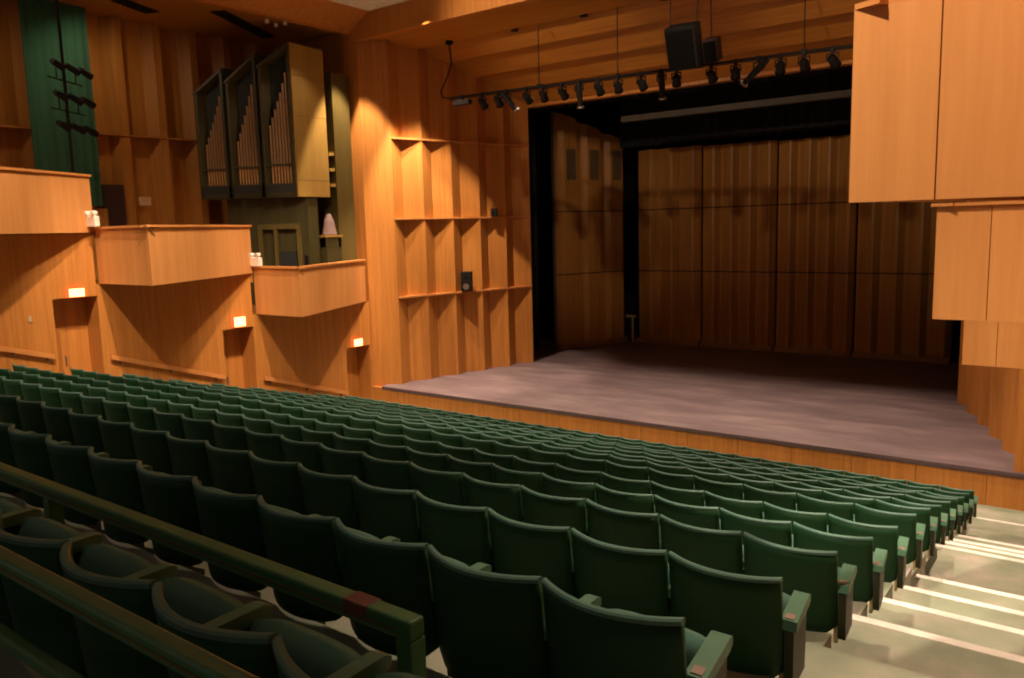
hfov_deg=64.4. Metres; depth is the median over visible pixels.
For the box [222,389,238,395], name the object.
seat
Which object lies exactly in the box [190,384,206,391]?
seat
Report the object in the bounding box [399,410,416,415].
seat
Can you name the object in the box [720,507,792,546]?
seat
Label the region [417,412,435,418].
seat
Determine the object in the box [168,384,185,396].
seat
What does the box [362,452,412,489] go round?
seat
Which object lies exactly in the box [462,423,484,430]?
seat
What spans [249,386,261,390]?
seat
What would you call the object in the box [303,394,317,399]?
seat
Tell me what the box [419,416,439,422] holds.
seat
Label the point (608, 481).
seat
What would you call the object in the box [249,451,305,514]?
seat
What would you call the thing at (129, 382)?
seat
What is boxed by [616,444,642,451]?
seat
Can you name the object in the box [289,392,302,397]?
seat
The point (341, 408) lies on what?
seat
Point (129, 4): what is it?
ceiling slot
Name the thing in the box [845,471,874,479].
seat
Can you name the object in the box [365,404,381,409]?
seat
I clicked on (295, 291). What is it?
box
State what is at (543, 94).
stage light
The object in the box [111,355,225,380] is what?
handrail
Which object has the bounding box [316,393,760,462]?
seats
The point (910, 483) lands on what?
seat
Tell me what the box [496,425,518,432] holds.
seat
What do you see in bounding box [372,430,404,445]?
seat
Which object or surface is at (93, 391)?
seat
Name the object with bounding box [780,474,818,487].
seat
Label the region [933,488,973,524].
seat
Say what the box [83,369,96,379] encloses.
seat
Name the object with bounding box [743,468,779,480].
seat
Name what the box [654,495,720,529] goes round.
seat
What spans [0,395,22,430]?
seat
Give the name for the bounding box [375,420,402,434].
seat
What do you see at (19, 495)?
seat
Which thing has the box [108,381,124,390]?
seat
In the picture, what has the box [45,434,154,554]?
seat
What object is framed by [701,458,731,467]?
seat
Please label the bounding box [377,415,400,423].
seat
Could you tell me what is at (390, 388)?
trim
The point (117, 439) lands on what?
seat
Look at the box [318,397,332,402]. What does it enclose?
seat
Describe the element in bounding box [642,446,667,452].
seat
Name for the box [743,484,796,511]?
seat
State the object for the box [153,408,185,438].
seat
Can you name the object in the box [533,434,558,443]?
seat
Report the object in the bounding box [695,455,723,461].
seat
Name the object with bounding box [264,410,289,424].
seat
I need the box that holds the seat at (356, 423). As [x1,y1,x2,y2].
[349,416,375,430]
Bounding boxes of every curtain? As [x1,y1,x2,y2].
[18,0,102,205]
[620,69,852,147]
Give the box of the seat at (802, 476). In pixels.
[800,473,835,486]
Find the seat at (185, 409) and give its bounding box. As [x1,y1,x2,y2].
[168,400,192,418]
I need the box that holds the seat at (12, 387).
[2,376,23,400]
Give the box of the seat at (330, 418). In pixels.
[325,411,350,427]
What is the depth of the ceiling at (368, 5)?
22.60 m
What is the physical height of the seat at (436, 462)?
0.762 m
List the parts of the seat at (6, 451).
backrest, armrest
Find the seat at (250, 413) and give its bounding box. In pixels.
[240,405,264,419]
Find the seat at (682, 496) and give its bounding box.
[651,481,704,506]
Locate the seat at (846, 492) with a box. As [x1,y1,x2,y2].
[844,489,890,508]
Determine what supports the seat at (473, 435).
on the floor at (960, 614)
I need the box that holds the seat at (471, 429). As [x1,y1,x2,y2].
[470,428,495,436]
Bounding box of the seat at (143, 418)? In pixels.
[127,402,156,430]
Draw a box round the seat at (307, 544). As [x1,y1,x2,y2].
[257,495,399,638]
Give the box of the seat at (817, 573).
[743,532,856,642]
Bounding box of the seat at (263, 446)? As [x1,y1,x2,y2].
[244,427,283,461]
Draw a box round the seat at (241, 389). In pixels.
[237,386,250,391]
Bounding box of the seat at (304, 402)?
[303,400,320,406]
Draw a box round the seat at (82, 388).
[70,381,88,396]
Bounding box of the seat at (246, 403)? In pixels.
[239,397,259,408]
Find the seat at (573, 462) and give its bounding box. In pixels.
[566,453,606,477]
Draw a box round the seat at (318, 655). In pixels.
[152,581,391,677]
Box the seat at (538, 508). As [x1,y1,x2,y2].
[520,485,588,536]
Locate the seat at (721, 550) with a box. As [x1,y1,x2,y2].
[659,514,744,574]
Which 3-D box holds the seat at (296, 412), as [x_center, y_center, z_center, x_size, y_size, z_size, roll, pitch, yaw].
[-3.299,1.383,12.631,0.550,0.762,0.445,4,10,37]
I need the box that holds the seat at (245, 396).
[238,392,255,399]
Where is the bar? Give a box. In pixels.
[626,315,636,341]
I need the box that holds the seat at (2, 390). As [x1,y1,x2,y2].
[0,376,5,394]
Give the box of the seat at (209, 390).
[206,386,222,394]
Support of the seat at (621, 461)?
on the floor at (960, 614)
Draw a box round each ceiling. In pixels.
[48,0,336,48]
[329,0,408,10]
[371,0,867,103]
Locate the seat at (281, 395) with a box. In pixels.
[280,393,295,399]
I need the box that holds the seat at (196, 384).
[195,382,208,387]
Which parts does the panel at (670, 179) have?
board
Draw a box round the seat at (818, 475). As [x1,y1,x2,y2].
[817,474,850,484]
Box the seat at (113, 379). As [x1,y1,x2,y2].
[109,374,123,383]
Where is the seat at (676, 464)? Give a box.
[645,457,679,466]
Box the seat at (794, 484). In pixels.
[757,475,797,487]
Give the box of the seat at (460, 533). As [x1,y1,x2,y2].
[415,491,493,572]
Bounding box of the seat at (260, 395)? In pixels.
[253,392,268,397]
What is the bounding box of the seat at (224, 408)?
[218,401,241,413]
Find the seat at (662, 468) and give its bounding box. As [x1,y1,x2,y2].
[646,460,685,475]
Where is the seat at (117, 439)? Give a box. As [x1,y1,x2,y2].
[97,415,136,459]
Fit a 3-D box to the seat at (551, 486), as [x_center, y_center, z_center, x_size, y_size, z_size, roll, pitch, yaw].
[0.560,1.518,6.896,0.550,0.762,0.445,4,10,37]
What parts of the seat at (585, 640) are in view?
backrest, seat, number plate, armrest, panel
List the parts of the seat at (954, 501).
panel, armrest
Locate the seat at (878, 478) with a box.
[875,475,905,487]
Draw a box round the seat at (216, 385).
[211,382,223,386]
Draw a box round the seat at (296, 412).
[280,404,302,417]
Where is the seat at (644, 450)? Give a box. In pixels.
[643,448,670,456]
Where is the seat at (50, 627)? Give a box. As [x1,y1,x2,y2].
[0,509,177,673]
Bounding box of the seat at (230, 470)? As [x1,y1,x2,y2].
[205,441,255,493]
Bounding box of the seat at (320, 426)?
[315,419,343,436]
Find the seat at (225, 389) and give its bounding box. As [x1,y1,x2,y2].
[223,387,237,391]
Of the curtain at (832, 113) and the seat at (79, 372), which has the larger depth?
the curtain at (832, 113)
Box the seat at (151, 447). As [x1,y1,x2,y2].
[130,423,173,474]
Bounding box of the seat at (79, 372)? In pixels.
[70,367,83,377]
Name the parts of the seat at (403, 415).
backrest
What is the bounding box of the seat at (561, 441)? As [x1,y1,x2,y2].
[558,438,585,447]
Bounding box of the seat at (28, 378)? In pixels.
[22,372,38,383]
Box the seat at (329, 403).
[327,401,344,407]
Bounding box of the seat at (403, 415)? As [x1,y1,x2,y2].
[399,413,419,419]
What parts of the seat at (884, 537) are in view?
panel, armrest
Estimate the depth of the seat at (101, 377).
15.89 m
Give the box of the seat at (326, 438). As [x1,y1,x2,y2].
[301,426,335,449]
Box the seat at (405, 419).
[400,416,422,422]
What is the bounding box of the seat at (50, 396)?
[39,384,61,407]
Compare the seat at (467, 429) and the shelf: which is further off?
the shelf
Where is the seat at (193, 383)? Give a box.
[182,380,194,385]
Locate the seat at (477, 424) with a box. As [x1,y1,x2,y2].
[475,422,496,428]
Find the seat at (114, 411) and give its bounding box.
[102,397,129,421]
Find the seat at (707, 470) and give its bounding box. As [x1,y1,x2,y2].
[680,462,716,474]
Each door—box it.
[52,297,91,374]
[101,184,126,225]
[223,328,243,387]
[346,347,359,397]
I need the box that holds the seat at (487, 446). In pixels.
[462,435,495,453]
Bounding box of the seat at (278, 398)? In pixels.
[269,394,285,400]
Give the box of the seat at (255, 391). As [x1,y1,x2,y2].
[251,389,264,393]
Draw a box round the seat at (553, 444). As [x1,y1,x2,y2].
[551,441,580,454]
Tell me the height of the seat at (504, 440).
0.762 m
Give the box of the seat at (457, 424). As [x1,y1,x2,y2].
[440,419,461,426]
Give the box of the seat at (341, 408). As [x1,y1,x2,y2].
[339,406,358,412]
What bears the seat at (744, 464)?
on the floor at (960, 614)
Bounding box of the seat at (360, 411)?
[359,409,378,414]
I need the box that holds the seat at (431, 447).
[404,435,438,453]
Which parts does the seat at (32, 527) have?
backrest, seat, leg, armrest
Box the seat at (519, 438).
[496,432,522,440]
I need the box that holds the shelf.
[328,152,335,186]
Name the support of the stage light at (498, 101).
hanging from the pipe
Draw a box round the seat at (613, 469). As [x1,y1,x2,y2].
[606,460,648,479]
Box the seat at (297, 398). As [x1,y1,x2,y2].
[295,396,310,401]
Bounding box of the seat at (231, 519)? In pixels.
[192,476,324,624]
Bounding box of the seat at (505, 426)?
[487,422,506,427]
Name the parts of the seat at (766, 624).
seat, number plate, panel, armrest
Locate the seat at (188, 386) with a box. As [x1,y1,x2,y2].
[176,381,190,388]
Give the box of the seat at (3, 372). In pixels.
[0,369,9,379]
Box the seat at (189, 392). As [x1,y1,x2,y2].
[185,387,203,399]
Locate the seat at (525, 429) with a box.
[507,425,526,430]
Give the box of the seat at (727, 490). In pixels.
[694,475,743,500]
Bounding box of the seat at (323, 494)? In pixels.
[298,463,359,530]
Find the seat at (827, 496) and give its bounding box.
[823,490,873,514]
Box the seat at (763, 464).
[743,459,770,467]
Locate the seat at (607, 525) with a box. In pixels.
[586,499,660,549]
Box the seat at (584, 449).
[580,446,611,460]
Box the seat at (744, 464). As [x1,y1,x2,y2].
[724,459,752,466]
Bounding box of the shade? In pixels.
[323,214,336,234]
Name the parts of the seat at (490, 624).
backrest, armrest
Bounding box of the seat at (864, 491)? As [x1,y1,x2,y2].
[861,487,903,502]
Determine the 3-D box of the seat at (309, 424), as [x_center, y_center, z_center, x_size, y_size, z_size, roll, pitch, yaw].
[-2.641,1.373,10.726,0.550,0.762,0.445,4,10,37]
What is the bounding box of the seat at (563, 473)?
[556,463,601,492]
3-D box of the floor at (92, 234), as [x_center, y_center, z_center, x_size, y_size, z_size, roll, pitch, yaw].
[-10.973,-1.300,19.696,4.075,2.530,16.100,4,10,37]
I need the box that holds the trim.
[382,386,1023,477]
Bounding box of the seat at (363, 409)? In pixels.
[362,406,380,412]
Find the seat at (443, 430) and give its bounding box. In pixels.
[426,424,452,434]
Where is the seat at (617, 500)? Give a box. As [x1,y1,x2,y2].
[595,483,654,512]
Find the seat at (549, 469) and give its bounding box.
[513,456,556,478]
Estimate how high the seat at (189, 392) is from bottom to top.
0.762 m
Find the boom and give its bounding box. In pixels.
[47,0,98,172]
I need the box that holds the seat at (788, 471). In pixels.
[785,469,816,476]
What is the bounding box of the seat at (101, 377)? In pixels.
[95,372,109,380]
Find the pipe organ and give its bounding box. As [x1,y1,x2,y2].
[192,42,329,304]
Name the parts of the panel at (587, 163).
frame, board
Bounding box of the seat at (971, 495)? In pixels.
[940,485,977,517]
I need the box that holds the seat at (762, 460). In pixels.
[761,458,786,467]
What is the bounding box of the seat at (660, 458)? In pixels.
[644,452,674,461]
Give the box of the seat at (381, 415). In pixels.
[379,413,399,418]
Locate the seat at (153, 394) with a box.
[141,387,159,399]
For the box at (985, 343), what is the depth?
11.36 m
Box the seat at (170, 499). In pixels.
[136,460,260,597]
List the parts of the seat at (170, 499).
backrest, seat, leg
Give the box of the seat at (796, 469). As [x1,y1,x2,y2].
[772,463,800,472]
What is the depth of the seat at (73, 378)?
14.30 m
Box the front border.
[528,65,852,112]
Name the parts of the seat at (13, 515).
seat, leg, armrest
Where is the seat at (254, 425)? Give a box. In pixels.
[242,414,271,433]
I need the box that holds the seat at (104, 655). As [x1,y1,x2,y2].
[60,541,270,677]
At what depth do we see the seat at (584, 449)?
11.74 m
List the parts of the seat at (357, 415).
backrest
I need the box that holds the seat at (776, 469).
[754,464,783,472]
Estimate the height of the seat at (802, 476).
0.762 m
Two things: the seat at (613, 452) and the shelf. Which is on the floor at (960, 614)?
the seat at (613, 452)
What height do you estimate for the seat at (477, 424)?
0.762 m
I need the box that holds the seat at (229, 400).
[220,393,239,404]
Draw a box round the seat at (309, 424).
[288,414,315,430]
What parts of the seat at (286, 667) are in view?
backrest, seat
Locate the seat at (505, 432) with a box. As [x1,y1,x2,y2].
[484,426,507,434]
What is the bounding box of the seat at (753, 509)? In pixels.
[705,491,763,518]
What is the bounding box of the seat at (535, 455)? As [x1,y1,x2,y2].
[529,447,566,467]
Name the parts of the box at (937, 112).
cap rail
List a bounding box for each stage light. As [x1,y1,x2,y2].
[453,95,471,105]
[478,92,488,109]
[494,90,503,107]
[500,89,519,112]
[522,86,533,104]
[539,84,548,102]
[558,82,569,100]
[574,80,583,108]
[594,77,604,96]
[613,78,623,94]
[636,71,648,91]
[656,69,666,99]
[671,71,681,87]
[706,63,717,83]
[730,59,740,80]
[740,56,769,87]
[774,53,786,75]
[798,53,810,72]
[826,46,841,69]
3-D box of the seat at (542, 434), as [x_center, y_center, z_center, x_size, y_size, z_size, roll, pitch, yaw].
[0.854,2.120,15.158,0.550,0.762,0.445,4,10,37]
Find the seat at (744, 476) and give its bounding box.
[717,468,756,482]
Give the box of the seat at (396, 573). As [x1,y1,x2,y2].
[334,517,490,677]
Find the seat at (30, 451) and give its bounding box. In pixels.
[8,424,109,533]
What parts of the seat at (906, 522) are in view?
panel, armrest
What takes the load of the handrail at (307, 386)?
attached to the wall at (180, 324)
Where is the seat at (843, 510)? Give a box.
[797,493,854,524]
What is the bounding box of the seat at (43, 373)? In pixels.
[37,368,50,377]
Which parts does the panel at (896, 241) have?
board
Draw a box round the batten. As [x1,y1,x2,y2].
[621,89,851,122]
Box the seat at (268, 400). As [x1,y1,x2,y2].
[256,395,273,402]
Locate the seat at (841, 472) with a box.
[816,466,843,476]
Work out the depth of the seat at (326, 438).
8.56 m
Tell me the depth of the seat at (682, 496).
7.29 m
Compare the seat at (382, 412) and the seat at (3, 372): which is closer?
the seat at (3, 372)
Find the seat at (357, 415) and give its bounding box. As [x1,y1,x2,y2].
[354,411,377,420]
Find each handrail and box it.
[0,346,54,360]
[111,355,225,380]
[263,376,348,395]
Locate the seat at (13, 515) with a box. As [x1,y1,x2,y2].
[0,497,41,630]
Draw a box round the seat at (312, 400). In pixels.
[311,398,327,404]
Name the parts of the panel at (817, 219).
board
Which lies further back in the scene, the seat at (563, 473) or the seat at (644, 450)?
the seat at (644, 450)
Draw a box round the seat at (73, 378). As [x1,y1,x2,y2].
[63,373,78,383]
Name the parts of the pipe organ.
pipe rail, panel, pipe rail, panel, pipe rail, console frame, panel, panel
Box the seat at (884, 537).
[828,513,908,590]
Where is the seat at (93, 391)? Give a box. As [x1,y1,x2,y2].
[87,384,107,400]
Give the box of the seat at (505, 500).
[462,473,523,522]
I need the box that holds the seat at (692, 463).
[675,457,707,467]
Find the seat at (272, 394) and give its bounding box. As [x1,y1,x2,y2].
[265,391,279,396]
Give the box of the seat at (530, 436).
[508,430,532,438]
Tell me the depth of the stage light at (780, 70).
18.24 m
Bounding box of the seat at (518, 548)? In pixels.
[487,508,575,597]
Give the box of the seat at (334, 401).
[333,399,348,404]
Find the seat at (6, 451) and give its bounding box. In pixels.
[0,423,70,508]
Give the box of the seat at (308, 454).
[280,435,323,472]
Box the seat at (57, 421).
[41,402,75,445]
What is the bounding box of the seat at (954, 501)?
[916,492,962,535]
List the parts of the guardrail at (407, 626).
post, post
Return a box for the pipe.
[440,0,852,99]
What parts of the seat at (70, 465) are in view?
backrest, leg, armrest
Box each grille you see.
[566,149,575,179]
[590,150,598,179]
[612,151,620,179]
[665,29,695,70]
[703,41,716,61]
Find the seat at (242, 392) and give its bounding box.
[238,389,252,394]
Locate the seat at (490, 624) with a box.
[427,544,601,677]
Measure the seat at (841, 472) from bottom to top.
0.762 m
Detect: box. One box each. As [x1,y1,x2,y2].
[0,166,93,233]
[92,225,252,285]
[252,259,365,316]
[849,0,1023,202]
[931,201,1023,322]
[962,320,1023,368]
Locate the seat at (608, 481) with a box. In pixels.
[601,472,650,493]
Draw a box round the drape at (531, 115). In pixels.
[528,112,539,349]
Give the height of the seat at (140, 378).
0.762 m
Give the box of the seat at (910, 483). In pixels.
[907,480,939,492]
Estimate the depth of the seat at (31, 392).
10.17 m
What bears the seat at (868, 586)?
on the floor at (960, 614)
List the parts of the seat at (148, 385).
backrest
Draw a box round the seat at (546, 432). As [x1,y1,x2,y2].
[527,428,547,433]
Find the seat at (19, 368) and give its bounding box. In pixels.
[12,363,25,373]
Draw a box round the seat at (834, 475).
[832,472,863,481]
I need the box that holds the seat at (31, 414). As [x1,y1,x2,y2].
[16,396,46,433]
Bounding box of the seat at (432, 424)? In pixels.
[422,420,445,427]
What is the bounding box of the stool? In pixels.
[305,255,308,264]
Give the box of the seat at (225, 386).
[224,384,236,388]
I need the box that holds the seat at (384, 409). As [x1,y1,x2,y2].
[381,407,398,411]
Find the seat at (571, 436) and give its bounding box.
[570,435,592,440]
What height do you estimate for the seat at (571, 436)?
0.762 m
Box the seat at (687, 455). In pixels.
[668,451,694,456]
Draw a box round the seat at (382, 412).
[380,410,399,415]
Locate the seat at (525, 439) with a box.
[522,436,550,445]
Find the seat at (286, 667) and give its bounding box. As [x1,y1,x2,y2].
[272,634,422,677]
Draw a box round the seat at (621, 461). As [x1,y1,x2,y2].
[609,454,646,466]
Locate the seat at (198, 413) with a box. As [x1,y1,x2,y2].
[191,404,217,423]
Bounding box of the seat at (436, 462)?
[406,446,448,471]
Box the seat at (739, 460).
[716,454,742,462]
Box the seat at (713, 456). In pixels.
[690,450,715,458]
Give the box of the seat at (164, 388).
[153,381,169,392]
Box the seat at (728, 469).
[708,462,742,473]
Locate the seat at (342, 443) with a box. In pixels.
[333,432,369,455]
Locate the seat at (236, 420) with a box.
[216,409,243,426]
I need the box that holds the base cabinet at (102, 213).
[92,209,108,226]
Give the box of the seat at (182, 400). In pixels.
[178,394,198,407]
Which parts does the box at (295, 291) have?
cap rail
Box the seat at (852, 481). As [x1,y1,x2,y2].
[851,479,886,490]
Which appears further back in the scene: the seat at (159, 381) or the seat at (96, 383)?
the seat at (159, 381)
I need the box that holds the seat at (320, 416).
[302,407,325,422]
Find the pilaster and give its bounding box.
[1014,369,1023,472]
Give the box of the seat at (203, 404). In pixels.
[198,397,219,411]
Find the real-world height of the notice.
0.230 m
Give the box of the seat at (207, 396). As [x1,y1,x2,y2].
[202,390,221,402]
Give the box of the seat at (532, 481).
[492,463,542,493]
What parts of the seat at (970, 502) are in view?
panel, armrest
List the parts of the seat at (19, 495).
leg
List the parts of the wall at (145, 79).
trim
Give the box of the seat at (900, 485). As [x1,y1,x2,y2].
[898,482,932,493]
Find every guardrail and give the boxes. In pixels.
[0,462,426,677]
[0,546,258,677]
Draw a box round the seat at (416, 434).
[402,425,431,440]
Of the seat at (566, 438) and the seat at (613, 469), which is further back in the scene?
the seat at (566, 438)
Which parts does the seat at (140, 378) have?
backrest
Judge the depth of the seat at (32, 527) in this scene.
3.20 m
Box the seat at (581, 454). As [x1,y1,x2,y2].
[574,448,608,460]
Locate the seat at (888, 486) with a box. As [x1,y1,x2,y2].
[887,485,923,496]
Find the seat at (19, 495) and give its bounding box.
[7,429,36,500]
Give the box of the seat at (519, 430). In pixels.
[518,429,540,436]
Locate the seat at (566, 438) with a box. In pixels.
[565,436,589,443]
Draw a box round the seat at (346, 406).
[344,404,361,409]
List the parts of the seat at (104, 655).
backrest, seat, armrest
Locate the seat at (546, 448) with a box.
[541,443,574,459]
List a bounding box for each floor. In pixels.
[0,233,366,314]
[0,492,1023,677]
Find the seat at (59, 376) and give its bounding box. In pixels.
[49,370,64,380]
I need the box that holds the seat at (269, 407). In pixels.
[259,400,280,413]
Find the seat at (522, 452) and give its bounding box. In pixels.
[494,441,529,460]
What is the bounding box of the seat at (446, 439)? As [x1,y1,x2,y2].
[431,430,462,447]
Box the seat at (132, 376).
[122,372,135,378]
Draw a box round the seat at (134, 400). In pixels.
[125,392,147,407]
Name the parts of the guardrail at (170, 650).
rail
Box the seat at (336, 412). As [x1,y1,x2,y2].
[333,408,354,417]
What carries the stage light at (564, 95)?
hanging from the pipe
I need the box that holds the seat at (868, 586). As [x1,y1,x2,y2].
[793,522,886,612]
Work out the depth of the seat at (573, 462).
9.20 m
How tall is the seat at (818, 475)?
0.762 m
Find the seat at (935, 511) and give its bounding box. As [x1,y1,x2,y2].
[891,497,947,549]
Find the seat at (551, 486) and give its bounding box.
[541,473,595,502]
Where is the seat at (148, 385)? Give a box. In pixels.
[137,379,153,389]
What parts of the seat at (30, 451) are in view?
backrest, leg, armrest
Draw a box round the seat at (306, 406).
[292,401,312,410]
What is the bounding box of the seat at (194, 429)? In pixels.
[181,414,215,446]
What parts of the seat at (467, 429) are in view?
backrest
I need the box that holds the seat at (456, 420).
[455,419,475,425]
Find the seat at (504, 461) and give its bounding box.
[474,448,514,470]
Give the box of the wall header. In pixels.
[528,59,852,108]
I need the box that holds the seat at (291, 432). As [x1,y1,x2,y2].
[270,420,302,441]
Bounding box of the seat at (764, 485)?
[729,474,773,493]
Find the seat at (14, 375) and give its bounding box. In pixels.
[8,369,24,382]
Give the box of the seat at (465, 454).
[438,442,475,461]
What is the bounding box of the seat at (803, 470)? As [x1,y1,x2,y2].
[801,467,831,476]
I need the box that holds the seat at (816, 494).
[774,482,821,502]
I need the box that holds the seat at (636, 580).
[571,528,671,616]
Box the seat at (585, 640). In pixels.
[542,577,732,677]
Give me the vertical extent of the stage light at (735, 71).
0.479 m
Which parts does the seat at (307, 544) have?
backrest, seat, armrest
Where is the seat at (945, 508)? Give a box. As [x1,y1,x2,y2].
[905,494,955,540]
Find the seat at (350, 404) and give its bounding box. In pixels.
[348,402,364,407]
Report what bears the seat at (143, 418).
on the floor at (960, 614)
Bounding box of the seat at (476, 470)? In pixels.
[447,455,493,482]
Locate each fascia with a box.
[192,0,367,34]
[348,0,536,42]
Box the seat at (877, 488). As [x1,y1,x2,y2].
[875,485,914,500]
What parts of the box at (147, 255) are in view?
cap rail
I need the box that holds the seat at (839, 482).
[837,479,874,493]
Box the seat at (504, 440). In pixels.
[480,432,510,444]
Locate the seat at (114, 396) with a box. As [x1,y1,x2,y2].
[106,388,126,401]
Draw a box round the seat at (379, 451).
[368,439,407,460]
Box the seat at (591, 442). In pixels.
[590,440,615,446]
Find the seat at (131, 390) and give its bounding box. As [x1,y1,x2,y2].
[124,384,141,394]
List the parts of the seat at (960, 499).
panel, armrest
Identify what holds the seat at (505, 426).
on the floor at (960, 614)
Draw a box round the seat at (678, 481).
[648,467,694,489]
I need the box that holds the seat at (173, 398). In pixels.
[159,390,178,403]
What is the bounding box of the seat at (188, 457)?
[166,431,212,486]
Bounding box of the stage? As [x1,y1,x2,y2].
[382,329,1023,478]
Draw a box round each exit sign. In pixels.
[67,288,84,297]
[232,316,245,327]
[352,338,362,346]
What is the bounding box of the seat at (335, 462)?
[319,443,366,483]
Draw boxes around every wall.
[0,0,272,275]
[0,233,372,398]
[273,33,356,248]
[372,386,1023,510]
[387,40,533,383]
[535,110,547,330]
[544,100,965,355]
[957,201,1019,453]
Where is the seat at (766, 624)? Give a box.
[668,551,810,677]
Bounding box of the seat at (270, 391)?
[262,388,275,392]
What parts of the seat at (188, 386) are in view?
backrest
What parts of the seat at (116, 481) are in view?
backrest, leg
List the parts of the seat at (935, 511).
panel, armrest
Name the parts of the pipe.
hanger rod, hanger rod, hanger rod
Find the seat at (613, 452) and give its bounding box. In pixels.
[612,451,644,459]
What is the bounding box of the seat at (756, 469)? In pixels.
[733,463,764,473]
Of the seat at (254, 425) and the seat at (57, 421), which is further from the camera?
the seat at (254, 425)
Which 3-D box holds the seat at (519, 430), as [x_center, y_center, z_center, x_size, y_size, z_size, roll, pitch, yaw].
[0.430,2.087,15.478,0.550,0.762,0.445,4,10,37]
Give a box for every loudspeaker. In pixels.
[461,271,472,291]
[491,208,497,216]
[664,0,703,71]
[702,0,722,62]
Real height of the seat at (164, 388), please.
0.762 m
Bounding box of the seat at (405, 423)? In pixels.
[401,419,426,428]
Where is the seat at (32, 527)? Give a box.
[0,517,102,677]
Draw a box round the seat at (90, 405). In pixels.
[80,393,106,420]
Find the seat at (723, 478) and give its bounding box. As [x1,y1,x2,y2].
[686,467,727,482]
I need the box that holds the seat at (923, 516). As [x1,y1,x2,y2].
[875,499,937,557]
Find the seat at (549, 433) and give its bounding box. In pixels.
[548,432,569,437]
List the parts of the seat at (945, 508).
panel, armrest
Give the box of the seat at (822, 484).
[819,480,859,495]
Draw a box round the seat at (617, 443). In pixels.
[617,443,641,447]
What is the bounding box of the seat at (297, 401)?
[285,397,302,403]
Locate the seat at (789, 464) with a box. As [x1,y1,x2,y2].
[788,462,814,470]
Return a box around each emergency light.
[84,211,99,226]
[249,253,262,265]
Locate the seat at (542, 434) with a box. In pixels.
[541,432,564,439]
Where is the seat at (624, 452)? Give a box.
[614,447,643,455]
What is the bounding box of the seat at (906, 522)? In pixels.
[855,503,925,570]
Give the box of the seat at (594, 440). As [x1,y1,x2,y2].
[593,439,616,443]
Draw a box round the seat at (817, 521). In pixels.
[764,502,827,533]
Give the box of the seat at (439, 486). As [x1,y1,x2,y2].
[410,462,465,505]
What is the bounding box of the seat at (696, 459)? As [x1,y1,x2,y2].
[671,453,700,461]
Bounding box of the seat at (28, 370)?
[24,366,37,373]
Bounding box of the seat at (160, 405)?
[146,396,169,412]
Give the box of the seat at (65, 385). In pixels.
[53,378,71,391]
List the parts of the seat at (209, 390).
backrest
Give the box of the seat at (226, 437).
[212,420,247,450]
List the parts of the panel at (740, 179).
board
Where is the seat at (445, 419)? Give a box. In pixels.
[436,416,454,421]
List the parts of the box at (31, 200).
cap rail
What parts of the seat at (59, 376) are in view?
backrest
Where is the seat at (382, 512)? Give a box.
[353,476,421,542]
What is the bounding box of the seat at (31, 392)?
[20,380,41,401]
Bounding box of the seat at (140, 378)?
[135,375,148,380]
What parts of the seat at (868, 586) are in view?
panel, armrest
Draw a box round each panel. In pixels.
[323,73,356,260]
[346,35,401,385]
[550,111,627,349]
[637,146,701,345]
[700,140,777,350]
[774,134,856,356]
[852,201,957,363]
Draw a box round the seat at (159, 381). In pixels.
[148,377,161,383]
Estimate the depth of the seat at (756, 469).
12.67 m
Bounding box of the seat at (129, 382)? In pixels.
[123,376,138,386]
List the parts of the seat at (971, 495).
panel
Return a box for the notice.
[139,197,150,204]
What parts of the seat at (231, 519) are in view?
backrest, seat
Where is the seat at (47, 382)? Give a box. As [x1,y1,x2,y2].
[37,375,54,387]
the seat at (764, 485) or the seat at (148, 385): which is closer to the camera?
the seat at (764, 485)
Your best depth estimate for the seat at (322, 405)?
15.23 m
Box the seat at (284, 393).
[275,390,288,394]
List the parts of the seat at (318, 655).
backrest, seat, armrest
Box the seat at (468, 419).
[468,419,486,424]
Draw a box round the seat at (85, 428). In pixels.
[68,408,104,452]
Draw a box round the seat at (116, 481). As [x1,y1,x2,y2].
[87,446,204,574]
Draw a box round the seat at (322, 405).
[320,403,339,409]
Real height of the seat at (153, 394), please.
0.762 m
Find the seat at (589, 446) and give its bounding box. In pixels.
[586,443,613,450]
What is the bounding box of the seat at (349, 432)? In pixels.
[343,424,373,441]
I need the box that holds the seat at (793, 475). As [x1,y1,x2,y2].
[766,468,799,480]
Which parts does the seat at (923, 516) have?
panel, armrest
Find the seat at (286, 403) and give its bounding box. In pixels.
[274,398,292,406]
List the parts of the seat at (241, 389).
backrest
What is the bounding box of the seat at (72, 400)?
[58,388,83,413]
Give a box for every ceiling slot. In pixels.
[110,0,158,13]
[210,10,274,37]
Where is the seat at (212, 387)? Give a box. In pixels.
[209,384,222,388]
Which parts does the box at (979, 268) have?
cap rail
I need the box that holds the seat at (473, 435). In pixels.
[453,428,480,439]
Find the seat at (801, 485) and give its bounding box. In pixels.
[799,482,842,499]
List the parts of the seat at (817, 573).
number plate, panel, armrest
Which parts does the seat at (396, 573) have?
backrest, seat, armrest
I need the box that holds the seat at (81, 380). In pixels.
[77,375,93,386]
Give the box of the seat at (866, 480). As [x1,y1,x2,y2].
[864,477,896,486]
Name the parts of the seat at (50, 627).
backrest, seat, armrest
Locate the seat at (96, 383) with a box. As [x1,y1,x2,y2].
[92,378,108,389]
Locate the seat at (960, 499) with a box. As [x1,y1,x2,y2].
[925,491,968,530]
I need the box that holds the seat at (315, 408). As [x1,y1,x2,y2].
[312,404,333,413]
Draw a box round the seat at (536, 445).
[510,438,541,450]
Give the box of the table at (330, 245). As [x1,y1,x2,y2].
[319,235,342,263]
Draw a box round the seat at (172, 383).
[162,379,176,386]

